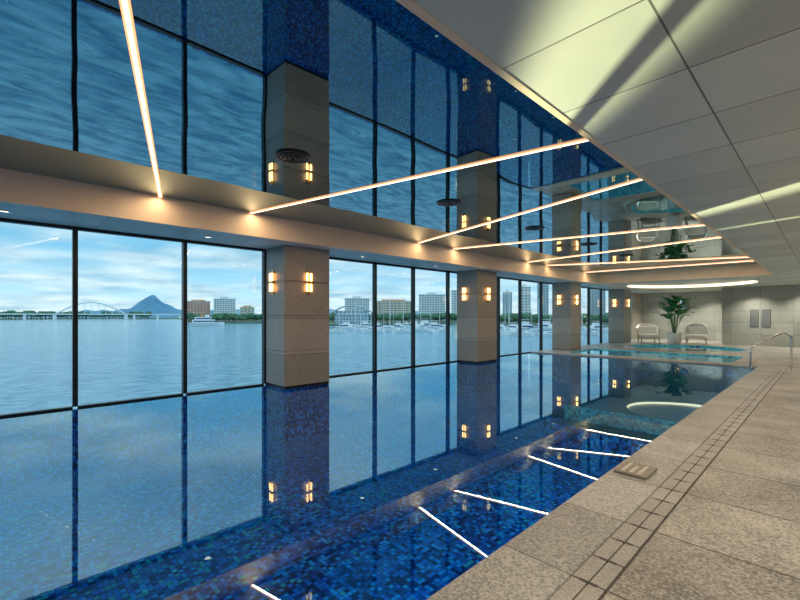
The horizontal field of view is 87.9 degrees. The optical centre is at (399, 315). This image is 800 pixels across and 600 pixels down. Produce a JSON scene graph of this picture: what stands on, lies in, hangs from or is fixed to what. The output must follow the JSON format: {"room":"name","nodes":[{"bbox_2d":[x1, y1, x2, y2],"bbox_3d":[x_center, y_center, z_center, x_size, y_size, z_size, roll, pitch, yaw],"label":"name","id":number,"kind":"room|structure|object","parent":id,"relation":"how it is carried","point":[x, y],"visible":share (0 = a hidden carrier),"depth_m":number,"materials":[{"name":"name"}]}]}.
{"room":"indoor swimming pool","nodes":[
{"label":"indoor swimming pool","id":0,"kind":"room"},
{"bbox_2d":[0,218,72,419],"bbox_3d":[-6.130,0.045,6.383,1.720,3.090,0.120,0,0,-44],"label":"window","id":1,"kind":"structure","parent":0,"point":[13,221],"depth_m":6.63,"materials":[{"name":"black metal"}]},
{"bbox_2d":[72,226,182,409],"bbox_3d":[-4.896,0.045,7.575,1.710,3.090,0.120,0,0,-44],"label":"window","id":2,"kind":"structure","parent":0,"point":[75,230],"depth_m":6.98,"materials":[{"name":"black metal"}]},
{"bbox_2d":[182,239,263,396],"bbox_3d":[-3.680,0.045,8.749,1.670,3.090,0.120,0,0,-44],"label":"window","id":3,"kind":"structure","parent":0,"point":[184,243],"depth_m":8.17,"materials":[{"name":"black metal"}]},
{"bbox_2d":[262,249,266,385],"bbox_3d":[-2.504,0.045,9.885,1.600,3.090,0.120,0,0,-44],"label":"window","id":4,"kind":"structure","parent":0,"point":[264,282],"depth_m":9.31,"materials":[{"name":"black metal"}]},
{"bbox_2d":[329,257,374,378],"bbox_3d":[-1.332,0.045,11.017,1.660,3.090,0.120,0,0,-44],"label":"window","id":5,"kind":"structure","parent":0,"point":[331,258],"depth_m":10.97,"materials":[{"name":"black metal"}]},
{"bbox_2d":[372,262,412,370],"bbox_3d":[-0.181,0.045,12.128,1.540,3.090,0.120,0,0,-44],"label":"window","id":6,"kind":"structure","parent":0,"point":[374,266],"depth_m":11.60,"materials":[{"name":"black metal"}]},
{"bbox_2d":[411,267,447,366],"bbox_3d":[0.970,0.045,13.240,1.660,3.090,0.120,0,0,-44],"label":"window","id":7,"kind":"structure","parent":0,"point":[413,268],"depth_m":12.65,"materials":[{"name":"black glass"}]},
{"bbox_2d":[446,271,456,362],"bbox_3d":[2.121,0.045,14.351,1.540,3.090,0.120,0,0,-44],"label":"window","id":8,"kind":"structure","parent":0,"point":[448,272],"depth_m":13.81,"materials":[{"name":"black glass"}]},
{"bbox_2d":[497,277,520,355],"bbox_3d":[4.330,0.045,16.484,1.600,3.090,0.120,0,0,-44],"label":"window","id":9,"kind":"structure","parent":0,"point":[499,278],"depth_m":15.91,"materials":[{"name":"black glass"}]},
{"bbox_2d":[518,279,541,353],"bbox_3d":[5.552,0.045,17.665,1.800,3.090,0.120,0,0,-44],"label":"window","id":10,"kind":"structure","parent":0,"point":[519,282],"depth_m":17.04,"materials":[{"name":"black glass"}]},
{"bbox_2d":[539,282,551,349],"bbox_3d":[6.811,0.045,18.880,1.700,3.090,0.120,0,0,-44],"label":"window","id":11,"kind":"structure","parent":0,"point":[542,283],"depth_m":18.30,"materials":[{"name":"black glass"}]},
{"bbox_2d":[587,288,601,344],"bbox_3d":[10.552,0.045,22.493,1.700,3.090,0.120,0,0,-44],"label":"window","id":12,"kind":"structure","parent":0,"point":[588,290],"depth_m":21.90,"materials":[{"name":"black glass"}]},
{"bbox_2d":[396,0,799,293],"bbox_3d":[7.421,-1.823,11.677,35.100,0.654,11.690,0,0,-44],"label":"ceiling","id":13,"kind":"structure","parent":0,"point":[699,100],"depth_m":2.74,"materials":[{"name":"white paint"}]},
{"bbox_2d":[0,202,593,284],"bbox_3d":[0.054,-1.825,11.604,24.200,0.650,1.560,0,0,-44],"label":"ceiling soffit","id":14,"kind":"structure","parent":13,"relation":"attached to","point":[19,211],"depth_m":7.64,"materials":[{"name":"grey paint"}]},
{"bbox_2d":[0,0,757,274],"bbox_3d":[2.718,-2.040,8.846,24.200,0.220,6.090,0,0,-44],"label":"mirror panel","id":15,"kind":"object","parent":13,"relation":"attached to","point":[374,94],"depth_m":4.30,"materials":[{"name":"blue mirror"}]},
{"bbox_2d":[275,149,310,162],"bbox_3d":[-1.292,-1.912,5.008,0.420,0.036,0.420,0,0,-44],"label":"air diffuser","id":16,"kind":"object","parent":15,"relation":"attached to","point":[286,155],"depth_m":4.96,"materials":[{"name":"black metal"}]},
{"bbox_2d":[436,199,460,205],"bbox_3d":[0.830,-1.912,7.058,0.420,0.036,0.420,0,0,-44],"label":"air diffuser","id":17,"kind":"object","parent":15,"relation":"attached to","point":[446,202],"depth_m":6.99,"materials":[{"name":"black metal"}]},
{"bbox_2d":[525,226,544,230],"bbox_3d":[2.952,-1.912,9.107,0.420,0.036,0.420,0,0,-44],"label":"air diffuser","id":18,"kind":"object","parent":15,"relation":"attached to","point":[532,228],"depth_m":9.03,"materials":[{"name":"black metal"}]},
{"bbox_2d":[580,243,596,245],"bbox_3d":[5.075,-1.912,11.156,0.420,0.036,0.420,0,0,-44],"label":"air diffuser","id":19,"kind":"object","parent":15,"relation":"attached to","point":[585,244],"depth_m":11.08,"materials":[{"name":"black metal"}]},
{"bbox_2d":[0,168,772,283],"bbox_3d":[2.715,-1.713,8.849,24.200,0.434,6.100,0,0,-44],"label":"ceiling beam","id":20,"kind":"structure","parent":13,"relation":"attached to","point":[17,187],"depth_m":7.83,"materials":[{"name":"beige paint"}]},
{"bbox_2d":[119,0,162,197],"bbox_3d":[-2.400,-1.920,3.903,0.063,0.020,6.304,0,0,-28],"label":"strip light","id":21,"kind":"object","parent":20,"relation":"attached to","point":[125,5],"visible":1,"depth_m":3.33,"materials":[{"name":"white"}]},
{"bbox_2d":[250,139,587,213],"bbox_3d":[-0.203,-1.920,6.026,6.192,0.020,0.061,0,0,34],"label":"strip light","id":22,"kind":"object","parent":20,"relation":"attached to","point":[581,140],"visible":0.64,"depth_m":5.51,"materials":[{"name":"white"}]},
{"bbox_2d":[418,178,641,242],"bbox_3d":[2.046,-1.920,8.196,0.064,0.020,6.240,0,0,-30],"label":"strip light","id":23,"kind":"object","parent":20,"relation":"attached to","point":[640,179],"visible":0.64,"depth_m":7.25,"materials":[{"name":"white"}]},
{"bbox_2d":[454,224,704,248],"bbox_3d":[4.149,-1.920,10.228,6.214,0.020,0.065,0,0,33],"label":"strip light","id":24,"kind":"object","parent":20,"relation":"attached to","point":[703,224],"visible":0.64,"depth_m":9.97,"materials":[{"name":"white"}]},
{"bbox_2d":[528,237,721,262],"bbox_3d":[6.315,-1.920,12.319,0.061,0.020,6.132,0,0,-35],"label":"strip light","id":25,"kind":"object","parent":20,"relation":"attached to","point":[715,237],"visible":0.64,"depth_m":11.76,"materials":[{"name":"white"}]},
{"bbox_2d":[546,257,748,265],"bbox_3d":[8.689,-1.920,14.611,6.666,0.020,0.061,0,0,21],"label":"strip light","id":26,"kind":"object","parent":20,"relation":"attached to","point":[733,257],"visible":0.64,"depth_m":14.56,"materials":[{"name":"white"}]},
{"bbox_2d":[585,261,747,272],"bbox_3d":[10.379,-1.920,16.244,6.058,0.020,0.061,0,0,43],"label":"strip light","id":27,"kind":"object","parent":20,"relation":"attached to","point":[738,261],"visible":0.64,"depth_m":16.07,"materials":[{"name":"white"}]},
{"bbox_2d":[627,280,757,287],"bbox_3d":[13.711,-1.560,19.775,5.100,0.120,5.100,0,0,-44],"label":"light","id":28,"kind":"object","parent":13,"relation":"attached to","point":[698,283],"visible":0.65,"depth_m":20.69,"materials":[{"name":"beige plastic"}]},
{"bbox_2d":[600,289,607,342],"bbox_3d":[11.811,0.045,23.708,1.800,3.090,0.120,0,0,-44],"label":"window","id":29,"kind":"structure","parent":0,"point":[602,289],"depth_m":23.09,"materials":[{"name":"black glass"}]},
{"bbox_2d":[631,293,640,339],"bbox_3d":[15.445,0.005,27.337,1.800,3.010,0.310,0,0,-44],"label":"wall","id":30,"kind":"structure","parent":0,"point":[635,297],"depth_m":27.00,"materials":[{"name":"stone"}]},
{"bbox_2d":[531,339,799,599],"bbox_3d":[7.544,1.680,11.622,35.000,0.340,11.440,0,0,-44],"label":"floor","id":31,"kind":"structure","parent":0,"point":[734,534],"depth_m":3.13,"materials":[{"name":"stone"}]},
{"bbox_2d":[0,354,732,599],"bbox_3d":[0.787,2.175,8.038,20.300,1.250,7.710,0,0,-44],"label":"swimming pool","id":32,"kind":"object","parent":31,"relation":"in","point":[413,482],"visible":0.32,"depth_m":6.23,"materials":[{"name":"blue liquid"}]},
{"bbox_2d":[266,245,328,441],"bbox_3d":[-2.308,0.575,9.386,1.120,4.150,0.850,0,0,-44],"label":"stone column","id":33,"kind":"structure","parent":32,"relation":"on","point":[297,323],"depth_m":9.02,"materials":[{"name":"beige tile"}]},
{"bbox_2d":[269,270,273,294],"bbox_3d":[-2.794,-0.730,9.028,0.077,0.540,0.160,0,0,-44],"label":"wall sconce","id":34,"kind":"object","parent":33,"relation":"attached to","point":[271,275],"visible":1,"depth_m":9.02,"materials":[{"name":"white glass"}]},
{"bbox_2d":[305,270,312,294],"bbox_3d":[-1.986,-0.730,9.053,0.160,0.540,0.077,0,0,-44],"label":"wall sconce","id":35,"kind":"object","parent":33,"relation":"attached to","point":[308,282],"visible":1,"depth_m":9.06,"materials":[{"name":"white glass"}]},
{"bbox_2d":[457,270,496,397],"bbox_3d":[2.620,0.575,14.145,1.120,4.150,0.850,0,0,-44],"label":"stone column","id":36,"kind":"structure","parent":32,"relation":"on","point":[476,317],"depth_m":13.76,"materials":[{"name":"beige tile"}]},
{"bbox_2d":[462,286,465,301],"bbox_3d":[2.134,-0.730,13.786,0.077,0.540,0.160,0,0,-44],"label":"wall sconce","id":37,"kind":"object","parent":36,"relation":"attached to","point":[464,293],"visible":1,"depth_m":13.80,"materials":[{"name":"white glass"}]},
{"bbox_2d":[487,286,489,301],"bbox_3d":[2.942,-0.730,13.811,0.160,0.540,0.077,0,0,-44],"label":"wall sconce","id":38,"kind":"object","parent":36,"relation":"attached to","point":[488,288],"visible":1,"depth_m":13.82,"materials":[{"name":"white glass"}]},
{"bbox_2d":[360,353,754,388],"bbox_3d":[0.814,1.550,8.002,20.088,0.001,7.398,0,0,-44],"label":"pool water","id":39,"kind":"object","parent":32,"relation":"in","point":[525,364],"visible":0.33,"depth_m":12.02,"materials":[{"name":"blue liquid"}]},
{"bbox_2d":[542,382,724,461],"bbox_3d":[6.684,2.260,10.555,8.080,0.779,2.900,0,0,-44],"label":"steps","id":40,"kind":"structure","parent":32,"relation":"on","point":[615,423],"depth_m":8.30,"materials":[{"name":"teal tile"}]},
{"bbox_2d":[552,282,580,349],"bbox_3d":[7.619,0.005,18.972,1.120,3.010,0.850,0,0,-44],"label":"stone column","id":41,"kind":"structure","parent":31,"relation":"on","point":[566,317],"depth_m":18.57,"materials":[{"name":"beige stone"}]},
{"bbox_2d":[557,294,560,305],"bbox_3d":[7.133,-0.730,18.614,0.077,0.540,0.160,0,0,-44],"label":"wall sconce","id":42,"kind":"object","parent":41,"relation":"attached to","point":[558,295],"visible":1,"depth_m":18.63,"materials":[{"name":"white glass"}]},
{"bbox_2d":[426,367,776,599],"bbox_3d":[3.502,1.680,5.155,20.200,0.340,0.450,0,0,-44],"label":"pool coping","id":43,"kind":"object","parent":31,"relation":"in","point":[533,565],"visible":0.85,"depth_m":3.02},
{"bbox_2d":[614,461,656,479],"bbox_3d":[2.291,1.495,4.034,0.360,0.030,0.280,0,0,-44],"label":"sign","id":44,"kind":"object","parent":43,"relation":"on","point":[628,468],"depth_m":3.99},
{"bbox_2d":[608,289,630,342],"bbox_3d":[12.582,0.005,23.765,1.120,3.010,0.850,0,0,-44],"label":"stone column","id":45,"kind":"structure","parent":31,"relation":"on","point":[619,317],"depth_m":23.40,"materials":[{"name":"beige stone"}]},
{"bbox_2d":[636,323,659,342],"bbox_3d":[14.003,0.967,23.429,1.150,1.098,1.075,0,0,17],"label":"lounge chair","id":46,"kind":"object","parent":31,"relation":"on","point":[644,330],"visible":0.88,"depth_m":23.56,"materials":[{"name":"fabric"}]},
{"bbox_2d":[567,349,742,362],"bbox_3d":[9.796,1.785,16.272,2.940,0.530,5.440,0,0,-44],"label":"shallow pool","id":47,"kind":"object","parent":31,"relation":"in","point":[694,357],"visible":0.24,"depth_m":16.29,"materials":[{"name":"teal liquid"}]},
{"bbox_2d":[548,368,785,599],"bbox_3d":[3.728,1.679,4.921,20.200,0.341,0.200,0,0,-44],"label":"drain grate","id":48,"kind":"object","parent":31,"relation":"on","point":[591,581],"visible":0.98,"depth_m":3.09,"materials":[{"name":"tile"}]},
{"bbox_2d":[653,295,696,343],"bbox_3d":[14.533,0.208,21.907,1.807,2.604,2.127,0,0,-2],"label":"potted plant","id":49,"kind":"object","parent":31,"relation":"on","point":[672,338],"visible":0.98,"depth_m":21.69,"materials":[{"name":"green plant"}]},
{"bbox_2d":[624,344,754,356],"bbox_3d":[13.280,1.893,19.358,5.020,0.834,5.020,0,0,-44],"label":"tub","id":50,"kind":"object","parent":31,"relation":"on","point":[655,347],"visible":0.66,"depth_m":19.45,"materials":[{"name":"teal liquid"}]},
{"bbox_2d":[684,323,708,343],"bbox_3d":[16.344,0.967,22.885,1.150,1.098,1.075,0,0,37],"label":"lounge chair","id":51,"kind":"object","parent":31,"relation":"on","point":[699,331],"visible":0.95,"depth_m":22.96,"materials":[{"name":"fabric"}]},
{"bbox_2d":[749,333,792,369],"bbox_3d":[10.627,1.308,11.885,0.100,1.684,0.955,0,0,-44],"label":"pool handrail","id":52,"kind":"object","parent":31,"relation":"on","point":[789,335],"visible":0.96,"depth_m":11.73,"materials":[{"name":"metal"}]},
{"bbox_2d":[641,291,721,340],"bbox_3d":[17.839,-0.320,26.298,0.200,3.660,5.130,0,0,-44],"label":"wall","id":53,"kind":"structure","parent":0,"point":[708,304],"depth_m":25.83,"materials":[{"name":"stone"}]},
{"bbox_2d":[670,297,689,308],"bbox_3d":[17.697,-0.650,26.265,0.030,1.060,1.060,0,0,-44],"label":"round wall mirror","id":54,"kind":"object","parent":53,"relation":"attached to","point":[686,303],"visible":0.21,"depth_m":26.03,"materials":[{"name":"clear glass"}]},
{"bbox_2d":[722,285,799,347],"bbox_3d":[20.568,-0.320,20.808,3.500,3.660,6.560,0,0,-44],"label":"wall","id":55,"kind":"structure","parent":0,"point":[783,301],"depth_m":20.84,"materials":[{"name":"stone"}]},
{"bbox_2d":[750,309,758,326],"bbox_3d":[17.928,0.100,20.997,0.035,0.900,0.340,0,0,-44],"label":"panel","id":56,"kind":"object","parent":55,"relation":"attached to","point":[754,313],"visible":1,"depth_m":20.98,"materials":[{"name":"metal"}]},
{"bbox_2d":[762,309,770,326],"bbox_3d":[18.241,0.100,20.674,0.035,0.900,0.340,0,0,-44],"label":"panel","id":57,"kind":"object","parent":55,"relation":"attached to","point":[766,313],"visible":1,"depth_m":20.65,"materials":[{"name":"metal"}]},
{"label":"outside","id":58,"kind":"structure","parent":0,"visible":0},
{"bbox_2d":[0,318,607,327],"bbox_3d":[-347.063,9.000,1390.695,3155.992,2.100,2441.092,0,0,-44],"label":"land","id":59,"kind":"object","parent":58,"point":[418,321],"visible":0.11,"depth_m":519.96,"materials":[{"name":"green plant"}]},
{"bbox_2d":[0,310,151,318],"bbox_3d":[-1014.503,-3.568,1152.126,581.704,23.136,103.063,0,0,-44],"label":"tree line","id":60,"kind":"object","parent":59,"relation":"on","point":[7,311],"visible":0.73,"depth_m":1191.06,"materials":[{"name":"green plant"}]},
{"bbox_2d":[187,300,210,320],"bbox_3d":[-341.431,-9.725,706.583,45.000,35.450,21.500,0,0,-26],"label":"apartment building","id":61,"kind":"structure","parent":59,"relation":"on","point":[195,307],"depth_m":699.59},
{"bbox_2d":[187,313,261,321],"bbox_3d":[-234.251,1.846,562.393,100.990,12.308,54.577,0,0,-44],"label":"tree line","id":62,"kind":"object","parent":59,"relation":"on","point":[226,316],"visible":0.75,"depth_m":560.90,"materials":[{"name":"green plant"}]},
{"bbox_2d":[213,297,235,320],"bbox_3d":[-298.555,-12.225,706.780,35.000,40.450,20.500,0,0,-23],"label":"office building","id":63,"kind":"structure","parent":59,"relation":"on","point":[222,305],"depth_m":699.59,"materials":[{"name":"grey concrete"}]},
{"bbox_2d":[239,306,255,320],"bbox_3d":[-256.789,-4.725,702.276,31.000,25.450,21.500,0,0,-20],"label":"office building","id":64,"kind":"structure","parent":59,"relation":"on","point":[245,309],"depth_m":694.66,"materials":[{"name":"beige concrete"}]},
{"bbox_2d":[329,305,371,323],"bbox_3d":[-48.044,-1.500,415.230,44.000,19.000,24.000,0,0,-7],"label":"terminal","id":65,"kind":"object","parent":59,"relation":"on","point":[353,316],"visible":0.92,"depth_m":407.37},
{"bbox_2d":[345,296,369,313],"bbox_3d":[-64.579,-10.725,624.922,37.000,37.450,20.500,0,0,-6],"label":"office building","id":66,"kind":"structure","parent":59,"relation":"on","point":[355,300],"depth_m":616.78,"materials":[{"name":"white concrete"}]},
{"bbox_2d":[329,313,456,321],"bbox_3d":[-0.965,1.801,524.967,144.302,12.398,141.689,0,0,-44],"label":"tree line","id":67,"kind":"object","parent":59,"relation":"on","point":[386,316],"visible":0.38,"depth_m":520.53,"materials":[{"name":"green plant"}]},
{"bbox_2d":[371,300,417,320],"bbox_3d":[-8.674,-8.725,647.694,71.000,33.450,21.500,0,0,-1],"label":"hotel building","id":68,"kind":"structure","parent":59,"relation":"on","point":[384,306],"depth_m":639.95,"materials":[{"name":"beige concrete"}]},
{"bbox_2d":[419,292,444,320],"bbox_3d":[49.733,-14.225,646.339,41.000,44.450,20.500,0,0,4],"label":"hotel building","id":69,"kind":"structure","parent":59,"relation":"on","point":[431,300],"depth_m":638.23,"materials":[{"name":"grey concrete"}]},
{"bbox_2d":[451,290,456,321],"bbox_3d":[89.905,-16.225,601.569,31.000,48.450,20.500,0,0,8],"label":"hotel building","id":70,"kind":"structure","parent":59,"relation":"on","point":[453,292],"depth_m":595.04,"materials":[{"name":"white concrete"}]},
{"bbox_2d":[502,289,511,322],"bbox_3d":[131.763,-12.225,509.488,12.000,40.450,16.500,0,0,15],"label":"apartment tower","id":71,"kind":"structure","parent":59,"relation":"on","point":[507,295],"depth_m":503.40,"materials":[{"name":"grey concrete"}]},
{"bbox_2d":[522,284,530,322],"bbox_3d":[152.086,-15.225,506.927,15.000,46.450,16.500,0,0,17],"label":"apartment tower","id":72,"kind":"structure","parent":59,"relation":"on","point":[526,291],"depth_m":500.22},
{"bbox_2d":[537,283,548,322],"bbox_3d":[171.330,-19.225,497.579,14.000,54.450,16.500,0,0,19],"label":"apartment tower","id":73,"kind":"structure","parent":59,"relation":"on","point":[545,286],"depth_m":491.14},
{"bbox_2d":[500,313,607,324],"bbox_3d":[147.662,2.526,377.962,68.498,10.948,132.412,0,0,-44],"label":"tree line","id":74,"kind":"object","parent":59,"relation":"on","point":[533,318],"visible":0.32,"depth_m":382.22,"materials":[{"name":"green plant"}]},
{"bbox_2d":[590,289,605,322],"bbox_3d":[234.306,-16.225,493.447,19.000,48.450,16.500,0,0,25],"label":"apartment tower","id":75,"kind":"structure","parent":59,"relation":"on","point":[594,294],"depth_m":488.04,"materials":[{"name":"grey concrete"}]},
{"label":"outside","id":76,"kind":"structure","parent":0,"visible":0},
{"bbox_2d":[0,317,627,413],"bbox_3d":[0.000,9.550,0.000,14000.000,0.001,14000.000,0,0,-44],"label":"bay water","id":77,"kind":"structure","parent":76,"point":[119,359],"depth_m":97.85,"materials":[{"name":"blue liquid"}]},
{"bbox_2d":[0,302,211,319],"bbox_3d":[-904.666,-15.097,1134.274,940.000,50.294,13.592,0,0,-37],"label":"bridge","id":78,"kind":"structure","parent":77,"relation":"on","point":[55,314],"depth_m":1156.67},
{"bbox_2d":[0,295,213,317],"bbox_3d":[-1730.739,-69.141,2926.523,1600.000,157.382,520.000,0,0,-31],"label":"mountain","id":79,"kind":"structure","parent":77,"relation":"on","point":[152,304],"depth_m":2804.34},
{"bbox_2d":[190,313,223,325],"bbox_3d":[-185.256,3.600,399.099,30.000,12.200,8.000,0,0,-25],"label":"boat","id":80,"kind":"object","parent":77,"relation":"on","point":[207,320],"visible":0.95,"depth_m":395.71,"materials":[{"name":"white"}]},
{"bbox_2d":[329,309,347,332],"bbox_3d":[-34.735,1.910,232.419,11.000,15.620,3.300,0,0,-9],"label":"sailboat","id":81,"kind":"object","parent":77,"relation":"on","point":[333,330],"visible":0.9,"depth_m":231.32,"materials":[{"name":"white"}]},
{"bbox_2d":[236,309,445,314],"bbox_3d":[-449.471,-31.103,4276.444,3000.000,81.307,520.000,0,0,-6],"label":"hills","id":82,"kind":"structure","parent":77,"relation":"on","point":[237,310],"depth_m":4165.35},
{"bbox_2d":[335,320,355,330],"bbox_3d":[-36.899,6.348,276.549,15.600,6.825,4.940,0,0,22],"label":"motor yacht","id":83,"kind":"object","parent":77,"relation":"on","point":[341,326],"visible":0.93,"depth_m":274.43,"materials":[{"name":"white"}]},
{"bbox_2d":[357,306,362,331],"bbox_3d":[-24.186,1.910,255.859,3.300,15.620,11.000,0,0,-25],"label":"sailboat","id":84,"kind":"object","parent":77,"relation":"on","point":[358,329],"visible":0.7,"depth_m":256.36,"materials":[{"name":"white"}]},
{"bbox_2d":[356,320,371,328],"bbox_3d":[-24.140,6.348,300.030,15.600,6.825,4.940,0,0,-5],"label":"motor yacht","id":85,"kind":"object","parent":77,"relation":"on","point":[365,325],"visible":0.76,"depth_m":298.15,"materials":[{"name":"white"}]},
{"bbox_2d":[361,301,385,332],"bbox_3d":[-15.574,-0.850,234.483,15.000,21.300,4.500,0,0,26],"label":"sailboat","id":86,"kind":"object","parent":77,"relation":"on","point":[369,329],"visible":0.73,"depth_m":233.25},
{"bbox_2d":[379,302,400,331],"bbox_3d":[-7.176,-0.850,256.900,15.000,21.300,4.500,0,0,-2],"label":"sailboat","id":87,"kind":"object","parent":77,"relation":"on","point":[388,328],"visible":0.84,"depth_m":255.49,"materials":[{"name":"white"}]},
{"bbox_2d":[393,321,405,327],"bbox_3d":[-2.101,6.832,300.993,13.200,5.775,4.180,0,0,30],"label":"motor yacht","id":88,"kind":"object","parent":77,"relation":"on","point":[396,324],"visible":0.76,"depth_m":299.35,"materials":[{"name":"white"}]},
{"bbox_2d":[391,309,410,332],"bbox_3d":[1.231,0.530,234.997,13.000,18.460,3.900,0,0,-40],"label":"sailboat","id":89,"kind":"object","parent":77,"relation":"on","point":[399,330],"visible":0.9,"depth_m":233.62,"materials":[{"name":"white"}]},
{"bbox_2d":[408,319,418,328],"bbox_3d":[8.764,5.862,278.862,5.700,7.875,18.000,0,0,-18],"label":"motor yacht","id":90,"kind":"object","parent":77,"relation":"on","point":[416,323],"visible":0.46,"depth_m":275.64,"materials":[{"name":"white"}]},
{"bbox_2d":[415,302,427,331],"bbox_3d":[13.450,0.530,256.648,13.000,18.460,3.900,0,0,33],"label":"sailboat","id":91,"kind":"object","parent":77,"relation":"on","point":[421,329],"visible":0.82,"depth_m":255.80,"materials":[{"name":"white"}]},
{"bbox_2d":[419,319,430,326],"bbox_3d":[19.424,5.862,300.373,18.000,7.875,5.700,0,0,-36],"label":"motor yacht","id":92,"kind":"object","parent":77,"relation":"on","point":[424,323],"visible":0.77,"depth_m":297.38,"materials":[{"name":"white"}]},
{"bbox_2d":[428,308,436,332],"bbox_3d":[17.620,1.910,234.338,3.300,15.620,11.000,0,0,-16],"label":"sailboat","id":93,"kind":"object","parent":77,"relation":"on","point":[429,330],"visible":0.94,"depth_m":231.38,"materials":[{"name":"white"}]},
{"bbox_2d":[427,320,445,329],"bbox_3d":[24.317,6.348,277.938,15.600,6.825,4.940,0,0,5],"label":"motor yacht","id":94,"kind":"object","parent":77,"relation":"on","point":[435,325],"visible":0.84,"depth_m":276.25,"materials":[{"name":"white"}]},
{"bbox_2d":[434,301,445,325],"bbox_3d":[31.519,-0.850,321.458,15.000,21.300,4.500,0,0,36],"label":"sailboat","id":95,"kind":"object","parent":77,"relation":"on","point":[439,301],"visible":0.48,"depth_m":321.94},
{"bbox_2d":[437,326,451,331],"bbox_3d":[27.756,1.910,255.497,11.000,15.620,3.300,0,0,-34],"label":"sailboat","id":96,"kind":"object","parent":77,"relation":"on","point":[441,329],"visible":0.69,"depth_m":253.38,"materials":[{"name":"white"}]},
{"bbox_2d":[500,324,505,330],"bbox_3d":[57.705,6.832,242.221,13.200,5.775,4.180,0,0,43],"label":"motor yacht","id":97,"kind":"object","parent":77,"relation":"on","point":[502,327],"visible":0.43,"depth_m":239.72,"materials":[{"name":"white"}]},
{"bbox_2d":[500,311,508,335],"bbox_3d":[44.719,-0.850,200.063,15.000,21.300,4.500,0,0,13],"label":"sailboat","id":98,"kind":"object","parent":77,"relation":"on","point":[502,333],"visible":0.09,"depth_m":198.05,"materials":[{"name":"white"}]},
{"bbox_2d":[504,299,514,331],"bbox_3d":[57.986,-0.850,219.469,4.500,21.300,15.000,0,0,-5],"label":"sailboat","id":99,"kind":"object","parent":77,"relation":"on","point":[506,329],"visible":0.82,"depth_m":216.12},
{"bbox_2d":[509,303,534,336],"bbox_3d":[57.193,0.530,196.860,3.900,18.460,13.000,0,0,-44],"label":"sailboat","id":100,"kind":"object","parent":77,"relation":"on","point":[511,333],"visible":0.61,"depth_m":194.84,"materials":[{"name":"white"}]},
{"bbox_2d":[514,319,537,330],"bbox_3d":[72.385,5.862,238.247,18.000,7.875,5.700,0,0,-23],"label":"motor yacht","id":101,"kind":"object","parent":77,"relation":"on","point":[525,324],"visible":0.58,"depth_m":236.00,"materials":[{"name":"white"}]},
{"bbox_2d":[527,317,549,333],"bbox_3d":[71.276,0.530,215.520,13.000,18.460,3.900,0,0,18],"label":"sailboat","id":102,"kind":"object","parent":77,"relation":"on","point":[536,331],"visible":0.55,"depth_m":214.62,"materials":[{"name":"white"}]},
{"bbox_2d":[533,319,551,331],"bbox_3d":[88.229,5.862,256.235,5.700,7.875,18.000,0,0,-41],"label":"motor yacht","id":103,"kind":"object","parent":77,"relation":"on","point":[545,323],"visible":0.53,"depth_m":252.82,"materials":[{"name":"white"}]},
{"bbox_2d":[538,303,552,336],"bbox_3d":[69.441,1.910,192.880,11.000,15.620,3.300,0,0,-20],"label":"sailboat","id":104,"kind":"object","parent":77,"relation":"on","point":[545,334],"visible":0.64,"depth_m":191.77,"materials":[{"name":"white"}]},
{"bbox_2d":[581,329,599,335],"bbox_3d":[94.135,1.910,206.561,3.300,15.620,11.000,0,0,-35],"label":"sailboat","id":105,"kind":"object","parent":77,"relation":"on","point":[594,333],"visible":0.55,"depth_m":204.14,"materials":[{"name":"white"}]},
{"bbox_2d":[584,323,607,331],"bbox_3d":[116.669,6.348,244.601,15.600,6.825,4.940,0,0,-15],"label":"motor yacht","id":106,"kind":"object","parent":77,"relation":"on","point":[594,325],"visible":0.72,"depth_m":242.78,"materials":[{"name":"white"}]}
]}

